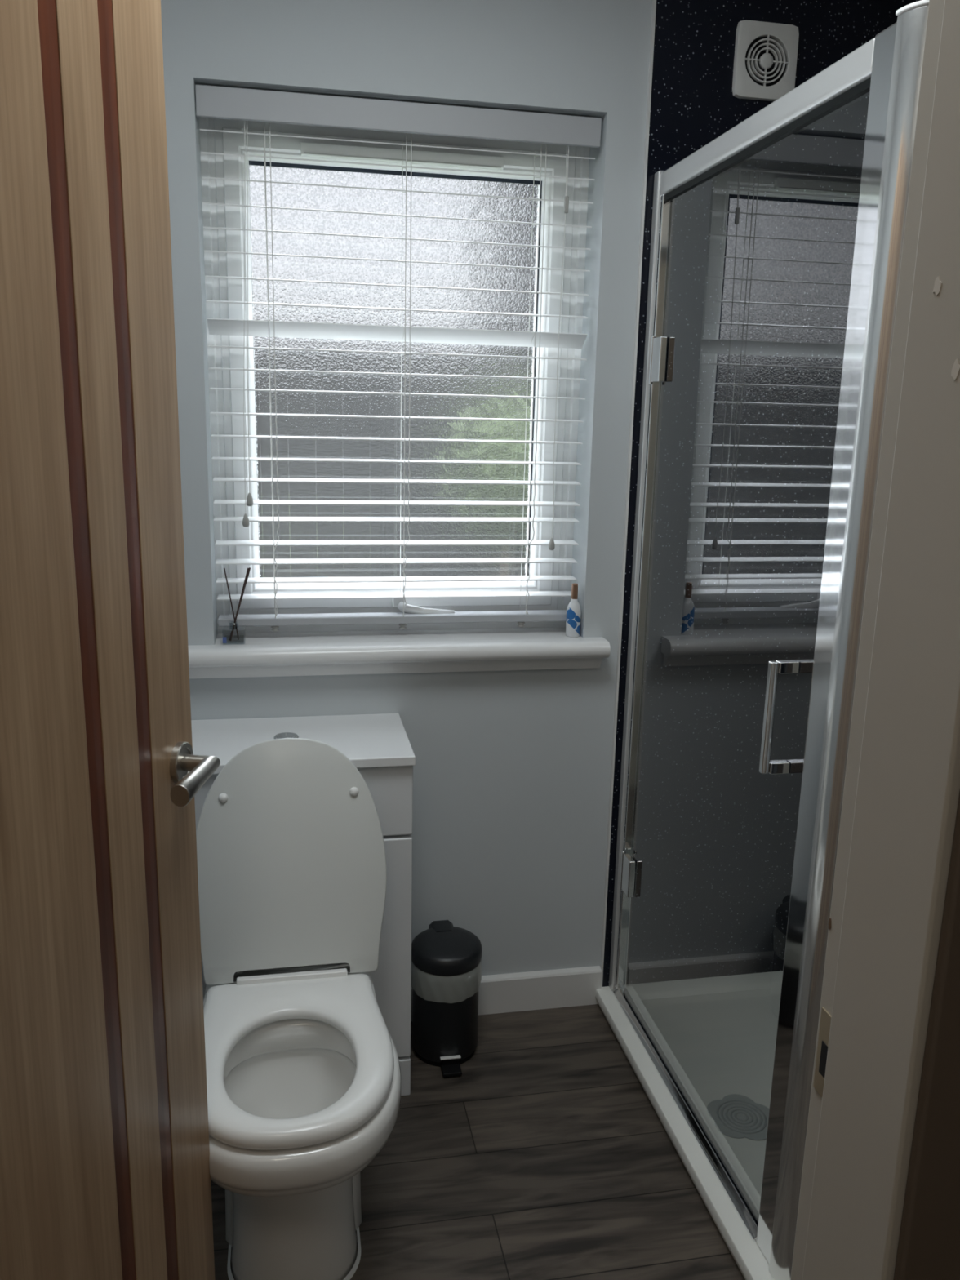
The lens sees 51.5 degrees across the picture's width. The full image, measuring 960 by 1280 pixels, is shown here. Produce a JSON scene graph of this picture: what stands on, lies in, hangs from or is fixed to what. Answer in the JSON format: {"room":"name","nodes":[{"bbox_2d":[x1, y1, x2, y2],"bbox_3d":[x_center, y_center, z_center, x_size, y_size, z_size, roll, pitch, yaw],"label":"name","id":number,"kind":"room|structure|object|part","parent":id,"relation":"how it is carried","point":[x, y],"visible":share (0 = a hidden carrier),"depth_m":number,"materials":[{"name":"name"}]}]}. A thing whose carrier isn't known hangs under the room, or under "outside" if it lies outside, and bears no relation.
{"room":"bathroom","nodes":[
{"label":"bathroom","id":0,"kind":"room"},
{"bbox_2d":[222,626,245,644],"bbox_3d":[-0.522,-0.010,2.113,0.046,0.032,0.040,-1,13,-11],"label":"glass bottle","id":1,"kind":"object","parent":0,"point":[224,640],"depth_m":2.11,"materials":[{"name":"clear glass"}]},
{"bbox_2d":[210,1004,745,1279],"bbox_3d":[0.131,1.093,1.816,2.340,0.120,1.866,-1,13,-11],"label":"floor","id":2,"kind":"structure","parent":0,"point":[548,1157],"depth_m":1.88,"materials":[{"name":"brown wood"}]},
{"bbox_2d":[195,737,400,1279],"bbox_3d":[-0.320,0.632,1.683,0.362,0.818,0.599,-1,13,-11],"label":"toilet","id":3,"kind":"object","parent":2,"relation":"on","point":[303,1068],"visible":0.93,"depth_m":1.74,"materials":[{"name":"white ceramic"}]},
{"bbox_3d":[-0.452,0.887,1.830,0.021,0.250,0.370,-1,13,-11],"label":"trap casing","id":4,"kind":"part","parent":3,"relation":"part of","materials":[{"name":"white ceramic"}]},
{"bbox_3d":[-0.347,0.396,1.819,0.351,0.419,0.133,-1,13,-11],"label":"lid","id":5,"kind":"part","parent":3,"relation":"part of","materials":[{"name":"white plastic"}]},
{"bbox_3d":[-0.307,0.666,1.615,0.329,0.026,0.424,-1,13,-11],"label":"seat","id":6,"kind":"part","parent":3,"relation":"part of","materials":[{"name":"white plastic"}]},
{"bbox_3d":[-0.244,0.883,1.870,0.021,0.250,0.370,-1,13,-11],"label":"trap casing","id":7,"kind":"part","parent":3,"relation":"part of","materials":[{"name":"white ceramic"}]},
{"bbox_2d":[191,713,415,1096],"bbox_3d":[-0.405,0.565,2.098,0.499,0.765,0.292,-1,13,-11],"label":"base cabinet","id":8,"kind":"object","parent":2,"relation":"on","point":[379,745],"visible":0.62,"depth_m":2.01,"materials":[{"name":"white"}]},
{"bbox_2d":[191,713,415,774],"bbox_3d":[-0.397,0.208,2.018,0.499,0.020,0.292,-1,13,-11],"label":"countertop","id":9,"kind":"structure","parent":8,"relation":"on","point":[380,740],"depth_m":2.03,"materials":[{"name":"white"}]},
{"bbox_3d":[-0.374,0.319,1.918,0.490,0.146,0.016,-1,13,-11],"label":"panel","id":10,"kind":"part","parent":8,"relation":"part of","materials":[{"name":"white"}]},
{"bbox_3d":[-0.381,0.635,1.989,0.490,0.491,0.016,-1,13,-11],"label":"panel","id":11,"kind":"part","parent":8,"relation":"part of","materials":[{"name":"white"}]},
{"bbox_2d":[411,920,482,1077],"bbox_3d":[-0.075,0.797,2.221,0.159,0.272,0.194,-1,13,-11],"label":"pedal bin","id":12,"kind":"object","parent":2,"relation":"on","point":[446,974],"visible":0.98,"depth_m":2.18,"materials":[{"name":"black"}]},
{"bbox_3d":[-0.075,0.683,2.211,0.158,0.044,0.163,-1,13,-11],"label":"lid","id":13,"kind":"part","parent":12,"relation":"part of","materials":[{"name":"black plastic"}]},
{"bbox_2d":[595,970,782,1279],"bbox_3d":[0.755,0.964,2.088,0.790,0.042,0.906,-1,13,-11],"label":"shower tray","id":14,"kind":"object","parent":2,"relation":"on","point":[717,1034],"visible":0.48,"depth_m":2.22,"materials":[{"name":"white plastic"}]},
{"bbox_2d":[706,1093,768,1140],"bbox_3d":[0.536,0.972,2.030,0.134,0.004,0.137,-1,13,-11],"label":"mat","id":15,"kind":"object","parent":14,"relation":"on","point":[736,1116],"visible":0.95,"depth_m":2.03,"materials":[{"name":"grey rubber"}]},
{"bbox_2d":[608,0,928,1279],"bbox_3d":[0.776,0.036,1.880,0.786,1.860,0.907,-1,13,-11],"label":"shower enclosure","id":16,"kind":"object","parent":14,"relation":"on","point":[887,68],"visible":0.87,"depth_m":1.48,"materials":[{"name":"white glass"}]},
{"bbox_3d":[0.409,0.931,2.059,0.034,0.020,0.762,-1,13,-11],"label":"rail","id":17,"kind":"part","parent":16,"relation":"part of","materials":[{"name":"silver metal"}]},
{"bbox_3d":[0.450,-0.844,1.661,0.027,0.046,0.764,-1,13,-11],"label":"rail","id":18,"kind":"part","parent":16,"relation":"part of","materials":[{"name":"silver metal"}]},
{"bbox_3d":[0.449,0.121,1.547,0.013,0.181,0.012,-1,13,-11],"label":"handle","id":19,"kind":"part","parent":16,"relation":"part of","materials":[{"name":"silver metal"}]},
{"bbox_3d":[0.469,0.200,1.569,0.032,0.018,0.016,-1,13,-11],"label":"handle arm","id":20,"kind":"part","parent":16,"relation":"part of","materials":[{"name":"silver metal"}]},
{"bbox_3d":[0.473,0.041,1.533,0.032,0.018,0.016,-1,13,-11],"label":"handle arm","id":21,"kind":"part","parent":16,"relation":"part of","materials":[{"name":"silver metal"}]},
{"bbox_3d":[0.537,0.138,1.415,0.076,1.854,0.055,-1,13,-11],"label":"corner post","id":22,"kind":"part","parent":16,"relation":"part of","materials":[{"name":"silver metal"}]},
{"bbox_2d":[160,0,920,986],"bbox_3d":[0.011,-0.252,2.299,2.340,2.490,0.308,-1,13,-11],"label":"wall","id":23,"kind":"structure","parent":0,"point":[762,252],"depth_m":2.19,"materials":[{"name":"white paint"}]},
{"bbox_2d":[187,117,610,678],"bbox_3d":[-0.187,-0.507,2.118,0.944,1.157,0.249,-1,13,-11],"label":"window","id":24,"kind":"structure","parent":23,"relation":"in","point":[435,647],"depth_m":2.16,"materials":[{"name":"white plastic"}]},
{"bbox_2d":[222,567,250,644],"bbox_3d":[-0.513,-0.072,2.100,0.061,0.160,0.041,-1,13,-11],"label":"reed diffuser","id":25,"kind":"object","parent":24,"relation":"on","point":[234,626],"visible":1,"depth_m":2.10,"materials":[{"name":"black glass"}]},
{"bbox_3d":[-0.180,-0.559,2.185,0.631,0.884,0.001,-1,13,-11],"label":"pebbled pane","id":26,"kind":"part","parent":24,"relation":"part of","materials":[{"name":"clear glass"}]},
{"bbox_2d":[195,84,601,631],"bbox_3d":[-0.163,-0.545,2.101,0.798,1.068,0.083,-1,13,-11],"label":"blind","id":27,"kind":"object","parent":24,"relation":"attached to","point":[244,104],"visible":0.99,"depth_m":2.09,"materials":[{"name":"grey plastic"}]},
{"bbox_3d":[-0.469,-0.631,1.990,0.022,0.758,0.002,-6,15,-30],"label":"pull cord","id":28,"kind":"part","parent":27,"relation":"part of","materials":[{"name":"white fabric"}]},
{"bbox_3d":[-0.487,-0.249,2.071,0.014,0.028,0.014,-1,13,-11],"label":"acorn pull","id":29,"kind":"part","parent":27,"relation":"part of","materials":[{"name":"grey plastic"}]},
{"bbox_3d":[-0.462,-0.652,1.987,0.018,0.715,0.002,-8,16,-36],"label":"pull cord","id":30,"kind":"part","parent":27,"relation":"part of","materials":[{"name":"white fabric"}]},
{"bbox_3d":[-0.477,-0.291,2.063,0.014,0.028,0.014,-1,13,-11],"label":"acorn pull","id":31,"kind":"part","parent":27,"relation":"part of","materials":[{"name":"grey plastic"}]},
{"bbox_3d":[-0.435,-0.532,2.064,0.003,0.982,0.052,-1,13,-12],"label":"ladder cord","id":32,"kind":"part","parent":27,"relation":"part of","materials":[{"name":"white fabric"}]},
{"bbox_3d":[-0.425,-0.526,2.040,0.015,0.982,0.002,-1,13,-11],"label":"lift cord","id":33,"kind":"part","parent":27,"relation":"part of","materials":[{"name":"white fabric"}]},
{"bbox_3d":[-0.176,-0.049,2.225,0.793,0.018,0.050,-1,13,-11],"label":"rail","id":34,"kind":"part","parent":27,"relation":"part of","materials":[{"name":"grey plastic"}]},
{"bbox_3d":[-0.163,-0.537,2.116,0.003,0.982,0.052,-1,13,-12],"label":"ladder cord","id":35,"kind":"part","parent":27,"relation":"part of","materials":[{"name":"white fabric"}]},
{"bbox_3d":[-0.152,-0.532,2.093,0.015,0.982,0.002,-1,13,-11],"label":"lift cord","id":36,"kind":"part","parent":27,"relation":"part of","materials":[{"name":"white fabric"}]},
{"bbox_3d":[0.110,-0.543,2.169,0.003,0.982,0.052,-1,13,-12],"label":"ladder cord","id":37,"kind":"part","parent":27,"relation":"part of","materials":[{"name":"white fabric"}]},
{"bbox_3d":[0.121,-0.537,2.145,0.015,0.982,0.002,-1,13,-11],"label":"lift cord","id":38,"kind":"part","parent":27,"relation":"part of","materials":[{"name":"white fabric"}]},
{"bbox_3d":[0.159,-0.213,2.205,0.014,0.028,0.014,-1,13,-11],"label":"acorn pull","id":39,"kind":"part","parent":27,"relation":"part of","materials":[{"name":"grey plastic"}]},
{"bbox_3d":[0.170,-0.620,2.119,0.006,0.808,0.012,6,13,19],"label":"tilt cord","id":40,"kind":"part","parent":27,"relation":"part of","materials":[{"name":"white fabric"}]},
{"bbox_3d":[-0.182,-0.087,2.245,0.030,0.025,0.019,-1,13,-11],"label":"handle","id":41,"kind":"part","parent":24,"relation":"part of","materials":[{"name":"white plastic"}]},
{"bbox_3d":[-0.196,0.010,2.218,0.944,0.038,0.219,-1,13,-11],"label":"sill","id":42,"kind":"part","parent":24,"relation":"part of","materials":[{"name":"white paint"}]},
{"bbox_2d":[300,142,503,170],"bbox_3d":[-0.156,-0.995,2.046,0.418,0.025,0.014,-1,13,-11],"label":"vent","id":43,"kind":"object","parent":24,"relation":"attached to","point":[353,152],"depth_m":2.05,"materials":[{"name":"grey plastic"}]},
{"bbox_3d":[-0.121,-0.069,2.241,0.129,0.034,0.024,0,13,-5],"label":"lever","id":44,"kind":"part","parent":24,"relation":"part of","materials":[{"name":"white plastic"}]},
{"bbox_2d":[565,582,581,637],"bbox_3d":[0.212,-0.068,2.247,0.033,0.120,0.033,-1,13,-11],"label":"lotion bottle","id":45,"kind":"object","parent":24,"relation":"on","point":[573,610],"visible":1,"depth_m":2.24,"materials":[{"name":"white plastic"}]},
{"bbox_2d":[410,965,601,1021],"bbox_3d":[0.050,0.852,2.397,0.498,0.094,0.016,-1,13,-11],"label":"baseboard","id":46,"kind":"structure","parent":23,"relation":"attached to","point":[577,986],"depth_m":2.41,"materials":[{"name":"white"}]},
{"bbox_2d":[600,0,656,986],"bbox_3d":[0.323,-0.249,2.203,0.005,2.340,0.010,-1,13,-11],"label":"trim","id":47,"kind":"structure","parent":23,"relation":"attached to","point":[654,2],"depth_m":2.17,"materials":[{"name":"white metal"}]},
{"bbox_2d":[732,19,799,101],"bbox_3d":[0.584,-1.181,2.032,0.133,0.142,0.013,-1,13,-11],"label":"fan","id":48,"kind":"object","parent":23,"relation":"attached to","point":[766,53],"visible":0.98,"depth_m":2.03,"materials":[{"name":"white plastic"}]},
{"bbox_2d":[745,35,788,86],"bbox_3d":[0.584,-1.181,2.030,0.095,0.095,0.006,-1,13,-11],"label":"grille","id":49,"kind":"object","parent":48,"relation":"attached to","point":[766,56],"depth_m":2.03,"materials":[{"name":"white plastic"}]},
{"bbox_3d":[0.025,0.128,0.598,2.970,2.490,0.125,-1,13,-11],"label":"wall","id":50,"kind":"structure","parent":0,"visible":0},
{"bbox_2d":[0,0,220,1279],"bbox_3d":[-0.414,0.200,0.934,0.098,1.967,0.735,3,13,7],"label":"door","id":51,"kind":"structure","parent":50,"relation":"in","point":[104,1148],"depth_m":1.03,"materials":[{"name":"brown wood"}]},
{"bbox_3d":[-0.342,0.169,1.207,0.027,0.029,0.108,3,13,7],"label":"lever","id":52,"kind":"part","parent":51,"relation":"part of","materials":[{"name":"silver metal"}]},
{"bbox_2d":[790,0,959,1279],"bbox_3d":[-0.119,0.239,0.590,0.912,2.070,0.134,-1,13,-11],"label":"trim","id":53,"kind":"structure","parent":50,"relation":"attached to","point":[879,1197],"depth_m":0.62,"materials":[{"name":"grey"}]},
{"bbox_3d":[0.254,0.305,0.730,0.002,0.067,0.024,-1,13,-11],"label":"strike plate","id":54,"kind":"part","parent":53,"relation":"part of","materials":[{"name":"silver metal"}]},
{"bbox_3d":[-0.107,0.253,0.530,0.912,2.070,0.009,-1,13,-11],"label":"architrave","id":55,"kind":"part","parent":53,"relation":"part of","materials":[{"name":"brown"}]}
]}

